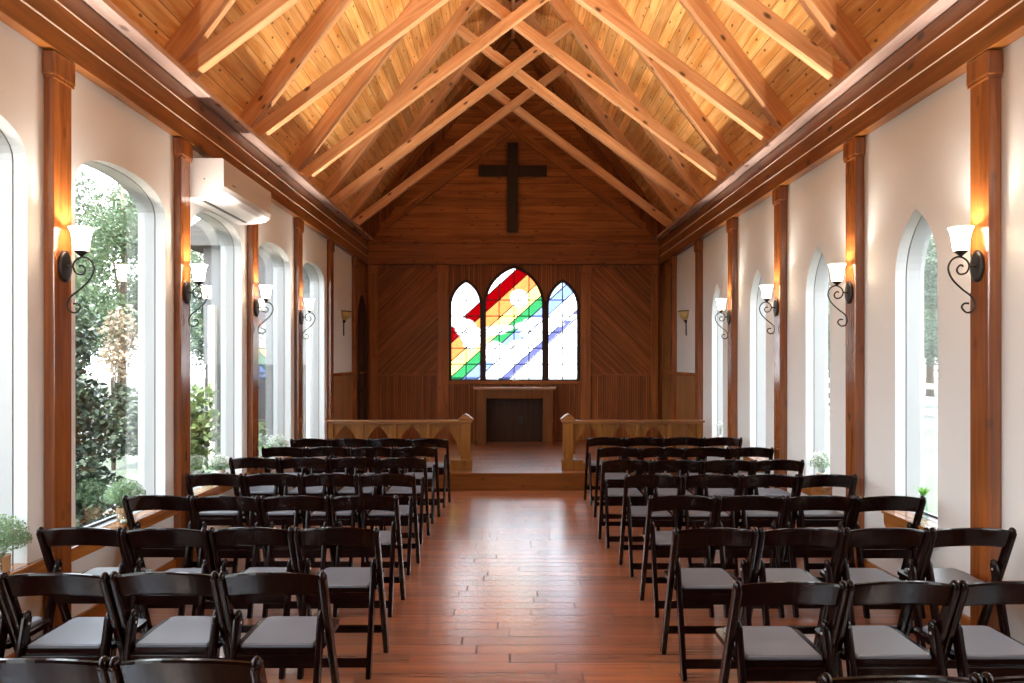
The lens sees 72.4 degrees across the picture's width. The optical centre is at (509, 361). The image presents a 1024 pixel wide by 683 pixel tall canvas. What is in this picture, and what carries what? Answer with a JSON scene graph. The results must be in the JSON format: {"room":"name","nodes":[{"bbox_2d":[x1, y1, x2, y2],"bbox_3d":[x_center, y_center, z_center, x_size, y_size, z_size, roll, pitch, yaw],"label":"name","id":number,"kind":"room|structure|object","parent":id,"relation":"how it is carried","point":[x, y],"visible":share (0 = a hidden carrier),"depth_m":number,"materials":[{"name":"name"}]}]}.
{"room":"church","nodes":[
{"label":"church","id":0,"kind":"room"},
{"bbox_2d":[0,21,364,657],"bbox_3d":[-2.697,-0.273,5.150,0.245,4.045,15.260,0,0,0],"label":"wall","id":1,"kind":"structure","parent":0,"point":[104,130],"depth_m":4.71,"materials":[{"name":"beige paint"}]},
{"bbox_2d":[0,129,47,574],"bbox_3d":[-2.700,-0.086,3.250,0.250,2.533,1.356,0,0,0],"label":"window","id":2,"kind":"structure","parent":1,"relation":"in","point":[6,154],"depth_m":3.80,"materials":[{"name":"grey paint"}]},
{"bbox_2d":[0,513,32,572],"bbox_3d":[-2.662,0.938,3.639,0.303,0.308,0.302,0,0,0],"label":"potted plant","id":3,"kind":"object","parent":2,"relation":"on","point":[5,558],"visible":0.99,"depth_m":3.64,"materials":[{"name":"green plant"}]},
{"bbox_2d":[42,50,74,627],"bbox_3d":[-2.583,-0.049,4.010,0.072,3.398,0.196,0,0,0],"label":"trim","id":4,"kind":"structure","parent":1,"relation":"attached to","point":[58,72],"depth_m":3.95,"materials":[{"name":"wood"}]},
{"bbox_2d":[58,226,94,313],"bbox_3d":[-2.471,-0.524,4.020,0.175,0.493,0.132,0,0,0],"label":"wall sconce","id":5,"kind":"object","parent":1,"relation":"attached to","point":[81,235],"visible":1,"depth_m":4.00,"materials":[{"name":"black metal"}]},
{"bbox_2d":[71,161,177,561],"bbox_3d":[-2.695,-0.086,4.770,0.261,2.533,1.356,0,0,0],"label":"window","id":6,"kind":"structure","parent":1,"relation":"in","point":[145,209],"depth_m":5.32,"materials":[{"name":"grey paint"}]},
{"bbox_2d":[102,478,145,520],"bbox_3d":[-2.674,0.948,4.856,0.280,0.288,0.283,0,0,0],"label":"potted plant","id":7,"kind":"object","parent":6,"relation":"on","point":[117,492],"visible":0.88,"depth_m":4.82,"materials":[{"name":"green plant"}]},
{"bbox_2d":[5,517,245,657],"bbox_3d":[-2.608,1.589,4.246,0.021,0.119,9.428,0,0,0],"label":"baseboard","id":8,"kind":"structure","parent":1,"relation":"attached to","point":[98,610],"depth_m":4.46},
{"bbox_2d":[173,137,192,567],"bbox_3d":[-2.583,-0.049,5.530,0.072,3.398,0.196,0,0,0],"label":"trim","id":9,"kind":"structure","parent":1,"relation":"attached to","point":[182,149],"depth_m":5.46,"materials":[{"name":"wood"}]},
{"bbox_2d":[0,0,373,263],"bbox_3d":[-2.527,-1.978,5.135,0.184,0.450,14.870,0,0,0],"label":"trim","id":10,"kind":"structure","parent":1,"relation":"attached to","point":[105,46],"depth_m":5.13,"materials":[{"name":"brown"}]},
{"bbox_2d":[183,264,208,326],"bbox_3d":[-2.471,-0.524,5.540,0.175,0.493,0.132,0,0,0],"label":"wall sconce","id":11,"kind":"object","parent":1,"relation":"attached to","point":[198,270],"visible":1,"depth_m":5.52,"materials":[{"name":"glass"}]},
{"bbox_2d":[193,212,250,496],"bbox_3d":[-2.700,-0.086,6.290,0.250,2.533,1.356,0,0,0],"label":"window","id":12,"kind":"structure","parent":1,"relation":"in","point":[225,239],"depth_m":6.84,"materials":[{"name":"grey paint"}]},
{"bbox_2d":[190,158,270,224],"bbox_3d":[-2.463,-1.483,6.205,0.310,0.322,1.123,0,0,0],"label":"air conditioner","id":13,"kind":"object","parent":1,"relation":"attached to","point":[216,185],"visible":0.98,"depth_m":5.89,"materials":[{"name":"grey plastic"}]},
{"bbox_2d":[247,224,257,473],"bbox_3d":[-2.583,-0.049,7.050,0.072,3.398,0.196,0,0,0],"label":"trim","id":14,"kind":"structure","parent":1,"relation":"attached to","point":[252,229],"depth_m":6.97,"materials":[{"name":"wood"}]},
{"bbox_2d":[258,243,291,472],"bbox_3d":[-2.700,-0.086,7.810,0.250,2.533,1.356,0,0,0],"label":"window","id":15,"kind":"structure","parent":1,"relation":"in","point":[278,265],"depth_m":8.36,"materials":[{"name":"grey paint"}]},
{"bbox_2d":[294,218,303,447],"bbox_3d":[-2.583,-0.049,8.570,0.072,3.398,0.196,0,0,0],"label":"trim","id":16,"kind":"structure","parent":1,"relation":"attached to","point":[298,223],"depth_m":8.49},
{"bbox_2d":[303,263,326,447],"bbox_3d":[-2.700,-0.086,9.330,0.250,2.533,1.356,0,0,0],"label":"window","id":17,"kind":"structure","parent":1,"relation":"in","point":[313,277],"depth_m":9.88,"materials":[{"name":"grey paint"}]},
{"bbox_2d":[327,240,334,438],"bbox_3d":[-2.583,-0.162,10.090,0.072,3.173,0.196,0,0,0],"label":"trim","id":18,"kind":"structure","parent":1,"relation":"attached to","point":[330,243],"depth_m":10.01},
{"bbox_2d":[352,256,357,447],"bbox_3d":[-2.583,-0.162,11.660,0.072,3.173,0.196,0,0,0],"label":"trim","id":19,"kind":"structure","parent":1,"relation":"attached to","point":[354,258],"depth_m":11.58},
{"bbox_2d":[357,295,366,419],"bbox_3d":[-2.570,0.160,12.220,0.063,2.650,0.580,0,0,0],"label":"door","id":20,"kind":"structure","parent":1,"relation":"in","point":[362,318],"depth_m":12.19,"materials":[{"name":"brown wood"}]},
{"bbox_2d":[360,29,666,440],"bbox_3d":[0.071,-2.183,12.620,5.742,7.867,0.280,0,0,0],"label":"wall","id":21,"kind":"structure","parent":0,"point":[450,227],"depth_m":12.59,"materials":[{"name":"brown"}]},
{"bbox_2d":[479,143,546,232],"bbox_3d":[0.050,-3.114,12.504,1.216,1.601,0.055,0,0,0],"label":"wall cross","id":22,"kind":"object","parent":21,"relation":"attached to","point":[512,170],"visible":1,"depth_m":12.48,"materials":[{"name":"brown wood"}]},
{"bbox_2d":[449,265,579,380],"bbox_3d":[0.076,-0.688,12.613,2.354,2.105,0.106,0,0,0],"label":"window","id":23,"kind":"structure","parent":21,"relation":"in","point":[497,309],"depth_m":12.66,"materials":[{"name":"multicoloured glass"}]},
{"bbox_2d":[110,0,930,222],"bbox_3d":[0.055,-4.056,5.150,6.396,4.194,15.200,0,0,0],"label":"ceiling","id":24,"kind":"structure","parent":0,"point":[236,78],"depth_m":8.05,"materials":[{"name":"wood"}]},
{"bbox_2d":[320,0,707,207],"bbox_3d":[0.055,-4.088,10.100,5.776,3.743,0.184,0,0,0],"label":"roof truss","id":25,"kind":"object","parent":24,"relation":"attached to","point":[454,26],"visible":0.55,"depth_m":10.03,"materials":[{"name":"brown wood"}]},
{"bbox_2d":[345,0,682,226],"bbox_3d":[0.055,-4.088,11.560,5.776,3.743,0.184,0,0,0],"label":"roof truss","id":26,"kind":"object","parent":24,"relation":"attached to","point":[510,105],"visible":0.64,"depth_m":11.49,"materials":[{"name":"brown wood"}]},
{"bbox_2d":[289,0,740,182],"bbox_3d":[0.055,-4.088,8.660,5.776,3.743,0.184,0,0,0],"label":"roof truss","id":27,"kind":"object","parent":24,"relation":"attached to","point":[366,72],"visible":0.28,"depth_m":8.59,"materials":[{"name":"brown wood"}]},
{"bbox_2d":[238,0,793,142],"bbox_3d":[0.055,-4.088,7.070,5.776,3.743,0.184,0,0,0],"label":"roof truss","id":28,"kind":"object","parent":24,"relation":"attached to","point":[700,12],"visible":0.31,"depth_m":7.00,"materials":[{"name":"brown wood"}]},
{"bbox_2d":[163,0,872,83],"bbox_3d":[0.055,-4.088,5.550,5.776,3.743,0.184,0,0,0],"label":"roof truss","id":29,"kind":"object","parent":24,"relation":"attached to","point":[185,46],"visible":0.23,"depth_m":5.49,"materials":[{"name":"brown wood"}]},
{"bbox_2d":[116,491,957,682],"bbox_3d":[0.071,1.710,5.200,5.982,0.120,15.400,0,0,0],"label":"floor","id":30,"kind":"structure","parent":0,"point":[505,586],"depth_m":4.63,"materials":[{"name":"brown wood"}]},
{"bbox_2d":[0,590,50,657],"bbox_3d":[-2.331,1.256,3.059,0.447,0.790,0.467,0,0,0],"label":"folding chair","id":31,"kind":"object","parent":30,"relation":"on","point":[8,639],"visible":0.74,"depth_m":2.97,"materials":[{"name":"brown wood"}]},
{"bbox_2d":[0,656,110,682],"bbox_3d":[-1.402,1.256,2.228,0.447,0.790,0.467,0,0,0],"label":"folding chair","id":32,"kind":"object","parent":30,"relation":"on","point":[12,670],"visible":0.94,"depth_m":2.04,"materials":[{"name":"brown wood"}]},
{"bbox_2d":[0,572,146,660],"bbox_3d":[-1.881,1.256,3.055,0.447,0.790,0.467,0,0,0],"label":"folding chair","id":33,"kind":"object","parent":30,"relation":"on","point":[82,638],"visible":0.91,"depth_m":2.94,"materials":[{"name":"brown wood"}]},
{"bbox_2d":[36,527,151,658],"bbox_3d":[-2.259,1.256,3.846,0.447,0.790,0.467,0,0,0],"label":"folding chair","id":34,"kind":"object","parent":30,"relation":"on","point":[63,536],"visible":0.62,"depth_m":3.69,"materials":[{"name":"brown wood"}]},
{"bbox_2d":[122,495,209,615],"bbox_3d":[-2.298,1.256,4.727,0.447,0.790,0.467,0,0,0],"label":"folding chair","id":35,"kind":"object","parent":30,"relation":"on","point":[143,502],"visible":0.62,"depth_m":4.56,"materials":[{"name":"brown wood"}]},
{"bbox_2d":[120,527,228,652],"bbox_3d":[-1.810,1.256,3.829,0.447,0.790,0.467,0,0,0],"label":"folding chair","id":36,"kind":"object","parent":30,"relation":"on","point":[144,537],"visible":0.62,"depth_m":3.68,"materials":[{"name":"brown wood"}]},
{"bbox_2d":[109,571,243,660],"bbox_3d":[-1.433,1.256,3.067,0.447,0.790,0.467,0,0,0],"label":"folding chair","id":37,"kind":"object","parent":30,"relation":"on","point":[176,636],"visible":0.9,"depth_m":2.95,"materials":[{"name":"brown wood"}]},
{"bbox_2d":[108,656,266,682],"bbox_3d":[-0.954,1.256,2.227,0.447,0.790,0.467,0,0,0],"label":"folding chair","id":38,"kind":"object","parent":30,"relation":"on","point":[162,670],"visible":1,"depth_m":2.04,"materials":[{"name":"brown wood"}]},
{"bbox_2d":[185,473,248,573],"bbox_3d":[-2.307,1.256,5.624,0.447,0.790,0.467,0,0,0],"label":"folding chair","id":39,"kind":"object","parent":30,"relation":"on","point":[212,518],"visible":0.59,"depth_m":5.46,"materials":[{"name":"brown wood"}]},
{"bbox_2d":[190,496,266,618],"bbox_3d":[-1.848,1.256,4.706,0.447,0.790,0.467,0,0,0],"label":"folding chair","id":40,"kind":"object","parent":30,"relation":"on","point":[207,503],"visible":0.54,"depth_m":4.54,"materials":[{"name":"brown wood"}]},
{"bbox_2d":[208,527,301,679],"bbox_3d":[-1.361,1.256,3.847,0.447,0.790,0.467,0,0,0],"label":"folding chair","id":41,"kind":"object","parent":30,"relation":"on","point":[234,536],"visible":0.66,"depth_m":3.69,"materials":[{"name":"brown wood"}]},
{"bbox_2d":[229,457,287,529],"bbox_3d":[-2.330,1.256,6.530,0.447,0.790,0.467,0,0,0],"label":"folding chair","id":42,"kind":"object","parent":30,"relation":"on","point":[245,462],"visible":0.34,"depth_m":6.37,"materials":[{"name":"brown wood"}]},
{"bbox_2d":[243,473,309,568],"bbox_3d":[-1.859,1.256,5.625,0.447,0.790,0.467,0,0,0],"label":"folding chair","id":43,"kind":"object","parent":30,"relation":"on","point":[289,517],"visible":0.49,"depth_m":5.46,"materials":[{"name":"brown wood"}]},
{"bbox_2d":[217,571,339,682],"bbox_3d":[-0.984,1.256,3.063,0.447,0.790,0.467,0,0,0],"label":"folding chair","id":44,"kind":"object","parent":30,"relation":"on","point":[280,641],"visible":0.97,"depth_m":2.95,"materials":[{"name":"brown wood"}]},
{"bbox_2d":[261,447,307,523],"bbox_3d":[-2.314,1.256,7.318,0.447,0.790,0.467,0,0,0],"label":"folding chair","id":45,"kind":"object","parent":30,"relation":"on","point":[271,451],"visible":0.4,"depth_m":7.14,"materials":[{"name":"brown wood"}]},
{"bbox_2d":[260,495,335,617],"bbox_3d":[-1.399,1.256,4.714,0.447,0.790,0.467,0,0,0],"label":"folding chair","id":46,"kind":"object","parent":30,"relation":"on","point":[287,502],"visible":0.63,"depth_m":4.55,"materials":[{"name":"brown wood"}]},
{"bbox_2d":[278,457,331,528],"bbox_3d":[-1.881,1.256,6.529,0.447,0.790,0.467,0,0,0],"label":"folding chair","id":47,"kind":"object","parent":30,"relation":"on","point":[295,462],"visible":0.35,"depth_m":6.37,"materials":[{"name":"brown wood"}]},
{"bbox_2d":[305,447,351,511],"bbox_3d":[-1.865,1.256,7.322,0.447,0.790,0.467,0,0,0],"label":"folding chair","id":48,"kind":"object","parent":30,"relation":"on","point":[315,451],"visible":0.37,"depth_m":7.15,"materials":[{"name":"brown wood"}]},
{"bbox_2d":[300,473,361,567],"bbox_3d":[-1.410,1.256,5.612,0.447,0.790,0.467,0,0,0],"label":"folding chair","id":49,"kind":"object","parent":30,"relation":"on","point":[314,518],"visible":0.48,"depth_m":5.45,"materials":[{"name":"brown wood"}]},
{"bbox_2d":[294,527,388,679],"bbox_3d":[-0.912,1.256,3.846,0.447,0.790,0.467,0,0,0],"label":"folding chair","id":50,"kind":"object","parent":30,"relation":"on","point":[346,585],"visible":0.84,"depth_m":3.72,"materials":[{"name":"brown wood"}]},
{"bbox_2d":[328,457,380,529],"bbox_3d":[-1.432,1.256,6.545,0.447,0.790,0.467,0,0,0],"label":"folding chair","id":51,"kind":"object","parent":30,"relation":"on","point":[342,462],"visible":0.42,"depth_m":6.38,"materials":[{"name":"brown wood"}]},
{"bbox_2d":[329,495,405,617],"bbox_3d":[-0.950,1.256,4.726,0.447,0.790,0.467,0,0,0],"label":"folding chair","id":52,"kind":"object","parent":30,"relation":"on","point":[388,539],"visible":0.79,"depth_m":4.58,"materials":[{"name":"brown wood"}]},
{"bbox_2d":[349,447,394,518],"bbox_3d":[-1.415,1.256,7.313,0.447,0.790,0.467,0,0,0],"label":"folding chair","id":53,"kind":"object","parent":30,"relation":"on","point":[359,451],"visible":0.43,"depth_m":7.14,"materials":[{"name":"brown wood"}]},
{"bbox_2d":[358,473,419,575],"bbox_3d":[-0.960,1.256,5.611,0.447,0.790,0.467,0,0,0],"label":"folding chair","id":54,"kind":"object","parent":30,"relation":"on","point":[379,479],"visible":0.73,"depth_m":5.47,"materials":[{"name":"brown wood"}]},
{"bbox_2d":[377,457,429,544],"bbox_3d":[-0.984,1.256,6.527,0.447,0.790,0.467,0,0,0],"label":"folding chair","id":55,"kind":"object","parent":30,"relation":"on","point":[403,493],"visible":0.82,"depth_m":6.40,"materials":[{"name":"brown wood"}]},
{"bbox_2d":[394,447,439,523],"bbox_3d":[-0.966,1.256,7.327,0.447,0.790,0.467,0,0,0],"label":"folding chair","id":56,"kind":"object","parent":30,"relation":"on","point":[403,451],"visible":0.66,"depth_m":7.17,"materials":[{"name":"brown wood"}]},
{"bbox_2d":[409,438,450,507],"bbox_3d":[-0.920,1.256,8.101,0.447,0.790,0.467,0,0,0],"label":"folding chair","id":57,"kind":"object","parent":30,"relation":"on","point":[423,442],"visible":0.62,"depth_m":7.95,"materials":[{"name":"brown wood"}]},
{"bbox_2d":[337,441,719,490],"bbox_3d":[0.071,1.537,10.784,5.382,0.226,3.632,0,0,0],"label":"platform","id":58,"kind":"object","parent":30,"relation":"on","point":[496,466],"visible":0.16,"depth_m":9.46,"materials":[{"name":"brown wood"}]},
{"bbox_2d":[326,413,472,470],"bbox_3d":[-1.455,1.054,9.250,1.930,0.742,0.170,0,0,0],"label":"altar rail","id":59,"kind":"object","parent":58,"relation":"on","point":[460,429],"visible":0.69,"depth_m":9.22,"materials":[{"name":"wood"}]},
{"bbox_2d":[474,387,555,443],"bbox_3d":[0.082,0.932,12.357,1.420,0.985,0.425,0,0,0],"label":"altar table","id":60,"kind":"object","parent":58,"relation":"on","point":[504,414],"visible":1,"depth_m":12.49,"materials":[{"name":"brown wood"}]},
{"bbox_2d":[560,413,704,470],"bbox_3d":[1.615,1.054,9.250,1.890,0.742,0.170,0,0,0],"label":"altar rail","id":61,"kind":"object","parent":58,"relation":"on","point":[573,428],"visible":0.66,"depth_m":9.22,"materials":[{"name":"wood"}]},
{"bbox_2d":[584,437,624,505],"bbox_3d":[1.106,1.256,8.243,0.447,0.790,0.467,0,0,0],"label":"folding chair","id":62,"kind":"object","parent":30,"relation":"on","point":[597,441],"visible":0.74,"depth_m":8.08,"materials":[{"name":"brown wood"}]},
{"bbox_2d":[593,447,640,520],"bbox_3d":[1.111,1.256,7.303,0.447,0.790,0.467,0,0,0],"label":"folding chair","id":63,"kind":"object","parent":30,"relation":"on","point":[613,479],"visible":0.63,"depth_m":7.17,"materials":[{"name":"brown wood"}]},
{"bbox_2d":[598,459,651,547],"bbox_3d":[1.043,1.256,6.397,0.447,0.790,0.467,0,0,0],"label":"folding chair","id":64,"kind":"object","parent":30,"relation":"on","point":[613,496],"visible":0.72,"depth_m":6.27,"materials":[{"name":"brown wood"}]},
{"bbox_2d":[618,474,682,576],"bbox_3d":[1.109,1.256,5.569,0.447,0.790,0.467,0,0,0],"label":"folding chair","id":65,"kind":"object","parent":30,"relation":"on","point":[636,515],"visible":0.7,"depth_m":5.44,"materials":[{"name":"brown wood"}]},
{"bbox_2d":[638,447,685,521],"bbox_3d":[1.561,1.256,7.287,0.447,0.790,0.467,0,0,0],"label":"folding chair","id":66,"kind":"object","parent":30,"relation":"on","point":[655,451],"visible":0.41,"depth_m":7.11,"materials":[{"name":"brown wood"}]},
{"bbox_2d":[650,459,702,530],"bbox_3d":[1.492,1.256,6.389,0.447,0.790,0.467,0,0,0],"label":"folding chair","id":67,"kind":"object","parent":30,"relation":"on","point":[673,464],"visible":0.41,"depth_m":6.22,"materials":[{"name":"brown wood"}]},
{"bbox_2d":[639,495,716,617],"bbox_3d":[1.122,1.256,4.719,0.447,0.790,0.467,0,0,0],"label":"folding chair","id":68,"kind":"object","parent":30,"relation":"on","point":[659,542],"visible":0.83,"depth_m":4.58,"materials":[{"name":"brown wood"}]},
{"bbox_2d":[683,447,728,511],"bbox_3d":[2.010,1.256,7.305,0.447,0.790,0.467,0,0,0],"label":"folding chair","id":69,"kind":"object","parent":30,"relation":"on","point":[697,451],"visible":0.36,"depth_m":7.13,"materials":[{"name":"brown wood"}]},
{"bbox_2d":[660,527,758,680],"bbox_3d":[1.076,1.256,3.831,0.447,0.790,0.467,0,0,0],"label":"folding chair","id":70,"kind":"object","parent":30,"relation":"on","point":[693,586],"visible":0.83,"depth_m":3.70,"materials":[{"name":"brown wood"}]},
{"bbox_2d":[678,474,740,576],"bbox_3d":[1.558,1.256,5.571,0.447,0.790,0.467,0,0,0],"label":"folding chair","id":71,"kind":"object","parent":30,"relation":"on","point":[693,518],"visible":0.42,"depth_m":5.41,"materials":[{"name":"brown wood"}]},
{"bbox_2d":[699,459,753,529],"bbox_3d":[1.941,1.256,6.388,0.447,0.790,0.467,0,0,0],"label":"folding chair","id":72,"kind":"object","parent":30,"relation":"on","point":[724,464],"visible":0.37,"depth_m":6.22,"materials":[{"name":"brown wood"}]},
{"bbox_2d":[710,495,786,617],"bbox_3d":[1.571,1.256,4.715,0.447,0.790,0.467,0,0,0],"label":"folding chair","id":73,"kind":"object","parent":30,"relation":"on","point":[746,502],"visible":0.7,"depth_m":4.55,"materials":[{"name":"brown wood"}]},
{"bbox_2d":[725,447,773,518],"bbox_3d":[2.458,1.256,7.286,0.447,0.790,0.467,0,0,0],"label":"folding chair","id":74,"kind":"object","parent":30,"relation":"on","point":[743,451],"visible":0.37,"depth_m":7.11,"materials":[{"name":"brown wood"}]},
{"bbox_2d":[729,474,798,567],"bbox_3d":[2.006,1.256,5.572,0.447,0.790,0.467,0,0,0],"label":"folding chair","id":75,"kind":"object","parent":30,"relation":"on","point":[750,518],"visible":0.47,"depth_m":5.42,"materials":[{"name":"brown wood"}]},
{"bbox_2d":[749,459,804,529],"bbox_3d":[2.391,1.256,6.386,0.447,0.790,0.467,0,0,0],"label":"folding chair","id":76,"kind":"object","parent":30,"relation":"on","point":[775,464],"visible":0.35,"depth_m":6.22,"materials":[{"name":"brown wood"}]},
{"bbox_2d":[716,580,847,682],"bbox_3d":[1.112,1.256,2.942,0.447,0.790,0.467,0,0,0],"label":"folding chair","id":77,"kind":"object","parent":30,"relation":"on","point":[760,653],"visible":1,"depth_m":2.82,"materials":[{"name":"brown wood"}]},
{"bbox_2d":[744,528,844,677],"bbox_3d":[1.525,1.256,3.828,0.447,0.790,0.467,0,0,0],"label":"folding chair","id":78,"kind":"object","parent":30,"relation":"on","point":[785,537],"visible":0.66,"depth_m":3.68,"materials":[{"name":"brown wood"}]},
{"bbox_2d":[779,495,855,617],"bbox_3d":[2.019,1.256,4.720,0.447,0.790,0.467,0,0,0],"label":"folding chair","id":79,"kind":"object","parent":30,"relation":"on","point":[811,502],"visible":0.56,"depth_m":4.56,"materials":[{"name":"brown wood"}]},
{"bbox_2d":[784,474,857,572],"bbox_3d":[2.455,1.256,5.572,0.447,0.790,0.467,0,0,0],"label":"folding chair","id":80,"kind":"object","parent":30,"relation":"on","point":[809,518],"visible":0.42,"depth_m":5.42,"materials":[{"name":"brown wood"}]},
{"bbox_2d":[820,527,930,650],"bbox_3d":[1.975,1.256,3.834,0.447,0.790,0.467,0,0,0],"label":"folding chair","id":81,"kind":"object","parent":30,"relation":"on","point":[907,537],"visible":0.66,"depth_m":3.68,"materials":[{"name":"brown wood"}]},
{"bbox_2d":[847,496,925,618],"bbox_3d":[2.468,1.256,4.705,0.447,0.790,0.467,0,0,0],"label":"folding chair","id":82,"kind":"object","parent":30,"relation":"on","point":[875,503],"visible":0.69,"depth_m":4.55,"materials":[{"name":"brown wood"}]},
{"bbox_2d":[815,580,960,676],"bbox_3d":[1.560,1.256,2.949,0.447,0.790,0.467,0,0,0],"label":"folding chair","id":83,"kind":"object","parent":30,"relation":"on","point":[866,650],"visible":0.89,"depth_m":2.83,"materials":[{"name":"brown wood"}]},
{"bbox_2d":[817,672,982,682],"bbox_3d":[1.090,1.256,2.117,0.447,0.790,0.467,0,0,0],"label":"folding chair","id":84,"kind":"object","parent":30,"relation":"on","point":[825,677],"visible":1,"depth_m":1.93,"materials":[{"name":"brown wood"}]},
{"bbox_2d":[897,527,1016,675],"bbox_3d":[2.424,1.256,3.834,0.447,0.790,0.467,0,0,0],"label":"folding chair","id":85,"kind":"object","parent":30,"relation":"on","point":[993,537],"visible":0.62,"depth_m":3.69,"materials":[{"name":"brown wood"}]},
{"bbox_2d":[914,580,1023,677],"bbox_3d":[2.009,1.256,2.948,0.447,0.790,0.467,0,0,0],"label":"folding chair","id":86,"kind":"object","parent":30,"relation":"on","point":[978,649],"visible":0.88,"depth_m":2.83,"materials":[{"name":"brown wood"}]},
{"bbox_2d":[661,36,1023,643],"bbox_3d":[2.840,-0.273,5.150,0.245,4.045,15.260,0,0,0],"label":"wall","id":87,"kind":"structure","parent":0,"point":[917,163],"depth_m":5.14,"materials":[{"name":"beige paint"}]},
{"bbox_2d":[669,256,676,447],"bbox_3d":[2.717,-0.162,11.660,0.087,3.173,0.196,0,0,0],"label":"trim","id":88,"kind":"structure","parent":87,"relation":"attached to","point":[672,260],"depth_m":11.58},
{"bbox_2d":[694,240,702,459],"bbox_3d":[2.717,-0.162,10.090,0.087,3.173,0.196,0,0,0],"label":"trim","id":89,"kind":"structure","parent":87,"relation":"attached to","point":[698,244],"depth_m":10.01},
{"bbox_2d":[708,292,723,447],"bbox_3d":[2.822,0.060,9.324,0.290,2.286,0.588,0,0,0],"label":"window","id":90,"kind":"structure","parent":87,"relation":"in","point":[719,329],"depth_m":9.58,"materials":[{"name":"glass"}]},
{"bbox_2d":[726,218,737,458],"bbox_3d":[2.717,-0.049,8.570,0.087,3.398,0.196,0,0,0],"label":"trim","id":91,"kind":"structure","parent":87,"relation":"attached to","point":[732,223],"depth_m":8.49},
{"bbox_2d":[743,276,765,472],"bbox_3d":[2.822,0.060,7.804,0.290,2.286,0.588,0,0,0],"label":"window","id":92,"kind":"structure","parent":87,"relation":"in","point":[760,321],"depth_m":8.06,"materials":[{"name":"grey paint"}]},
{"bbox_2d":[772,186,787,490],"bbox_3d":[2.717,-0.049,7.050,0.087,3.398,0.196,0,0,0],"label":"trim","id":93,"kind":"structure","parent":87,"relation":"attached to","point":[780,194],"depth_m":6.97,"materials":[{"name":"wood"}]},
{"bbox_2d":[801,253,831,494],"bbox_3d":[2.822,0.060,6.284,0.290,2.286,0.588,0,0,0],"label":"window","id":94,"kind":"structure","parent":87,"relation":"in","point":[821,283],"depth_m":6.54,"materials":[{"name":"grey paint"}]},
{"bbox_2d":[653,0,1023,263],"bbox_3d":[2.662,-1.978,5.135,0.199,0.450,14.870,0,0,0],"label":"trim","id":95,"kind":"structure","parent":87,"relation":"attached to","point":[934,47],"depth_m":5.22,"materials":[{"name":"brown"}]},
{"bbox_2d":[827,263,852,326],"bbox_3d":[2.599,-0.525,5.540,0.175,0.493,0.132,0,0,0],"label":"wall sconce","id":96,"kind":"object","parent":87,"relation":"attached to","point":[837,270],"visible":1,"depth_m":5.52,"materials":[{"name":"glass"}]},
{"bbox_2d":[843,137,864,567],"bbox_3d":[2.717,-0.049,5.530,0.087,3.398,0.196,0,0,0],"label":"trim","id":97,"kind":"structure","parent":87,"relation":"attached to","point":[854,149],"depth_m":5.45,"materials":[{"name":"wood"}]},
{"bbox_2d":[881,215,940,529],"bbox_3d":[2.822,0.060,4.764,0.290,2.286,0.588,0,0,0],"label":"window","id":98,"kind":"structure","parent":87,"relation":"in","point":[915,265],"depth_m":5.02,"materials":[{"name":"grey paint"}]},
{"bbox_2d":[947,226,984,313],"bbox_3d":[2.599,-0.525,4.020,0.175,0.493,0.132,0,0,0],"label":"wall sconce","id":99,"kind":"object","parent":87,"relation":"attached to","point":[960,235],"visible":1,"depth_m":4.00,"materials":[{"name":"glass"}]},
{"bbox_2d":[966,50,1002,630],"bbox_3d":[2.717,-0.049,4.010,0.087,3.398,0.196,0,0,0],"label":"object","id":100,"kind":"structure","parent":87,"relation":"attached to","point":[984,73],"depth_m":3.95,"materials":[{"name":"wood"}]},
{"label":"outside","id":101,"kind":"structure","parent":0,"visible":0},
{"bbox_2d":[75,377,937,518],"bbox_3d":[0.000,1.975,30.000,120.000,0.050,120.000,0,0,0],"label":"ground","id":102,"kind":"structure","parent":101,"point":[127,467],"depth_m":14.92,"materials":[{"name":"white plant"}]},
{"bbox_2d":[75,168,119,362],"bbox_3d":[-16.121,-2.780,24.677,4.066,9.470,5.773,0,0,22],"label":"tree","id":103,"kind":"object","parent":102,"relation":"on","point":[82,183],"visible":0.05,"depth_m":25.28,"materials":[{"name":"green plant"}]},
{"bbox_2d":[75,293,137,526],"bbox_3d":[-4.277,0.734,6.745,1.403,2.860,1.322,0,0,5],"label":"shrub","id":104,"kind":"object","parent":102,"relation":"on","point":[89,485],"visible":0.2,"depth_m":6.73,"materials":[{"name":"green plant"}]},
{"bbox_2d":[96,304,137,469],"bbox_3d":[-7.093,0.444,12.636,0.853,3.015,0.835,0,0,0],"label":"tree","id":105,"kind":"object","parent":102,"relation":"on","point":[118,353],"visible":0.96,"depth_m":12.64,"materials":[{"name":"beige plant"}]},
{"bbox_2d":[75,182,203,413],"bbox_3d":[-12.541,-2.046,22.566,4.388,7.999,4.700,0,0,33],"label":"tree","id":106,"kind":"object","parent":102,"relation":"on","point":[125,234],"visible":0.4,"depth_m":21.87,"materials":[{"name":"green plant"}]},
{"bbox_2d":[190,258,204,372],"bbox_3d":[-10.999,-1.419,27.125,4.203,6.748,3.106,0,0,-20],"label":"tree","id":107,"kind":"object","parent":102,"relation":"on","point":[200,348],"visible":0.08,"depth_m":26.47,"materials":[{"name":"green plant"}]},
{"bbox_2d":[190,383,220,474],"bbox_3d":[-4.133,1.200,9.200,1.142,1.850,0.796,0,0,-30],"label":"shrub","id":108,"kind":"object","parent":102,"relation":"on","point":[200,423],"visible":0.29,"depth_m":9.13,"materials":[{"name":"green plant"}]},
{"bbox_2d":[190,219,309,465],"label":"window","id":109,"kind":"structure","parent":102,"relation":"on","point":[204,240],"depth_m":13.18,"materials":[{"name":"grey"}]},
{"bbox_2d":[924,234,937,371],"bbox_3d":[15.246,-1.834,23.920,3.253,7.576,4.619,0,0,23],"label":"tree","id":110,"kind":"object","parent":102,"relation":"on","point":[931,263],"visible":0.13,"depth_m":23.99,"materials":[{"name":"green plant"}]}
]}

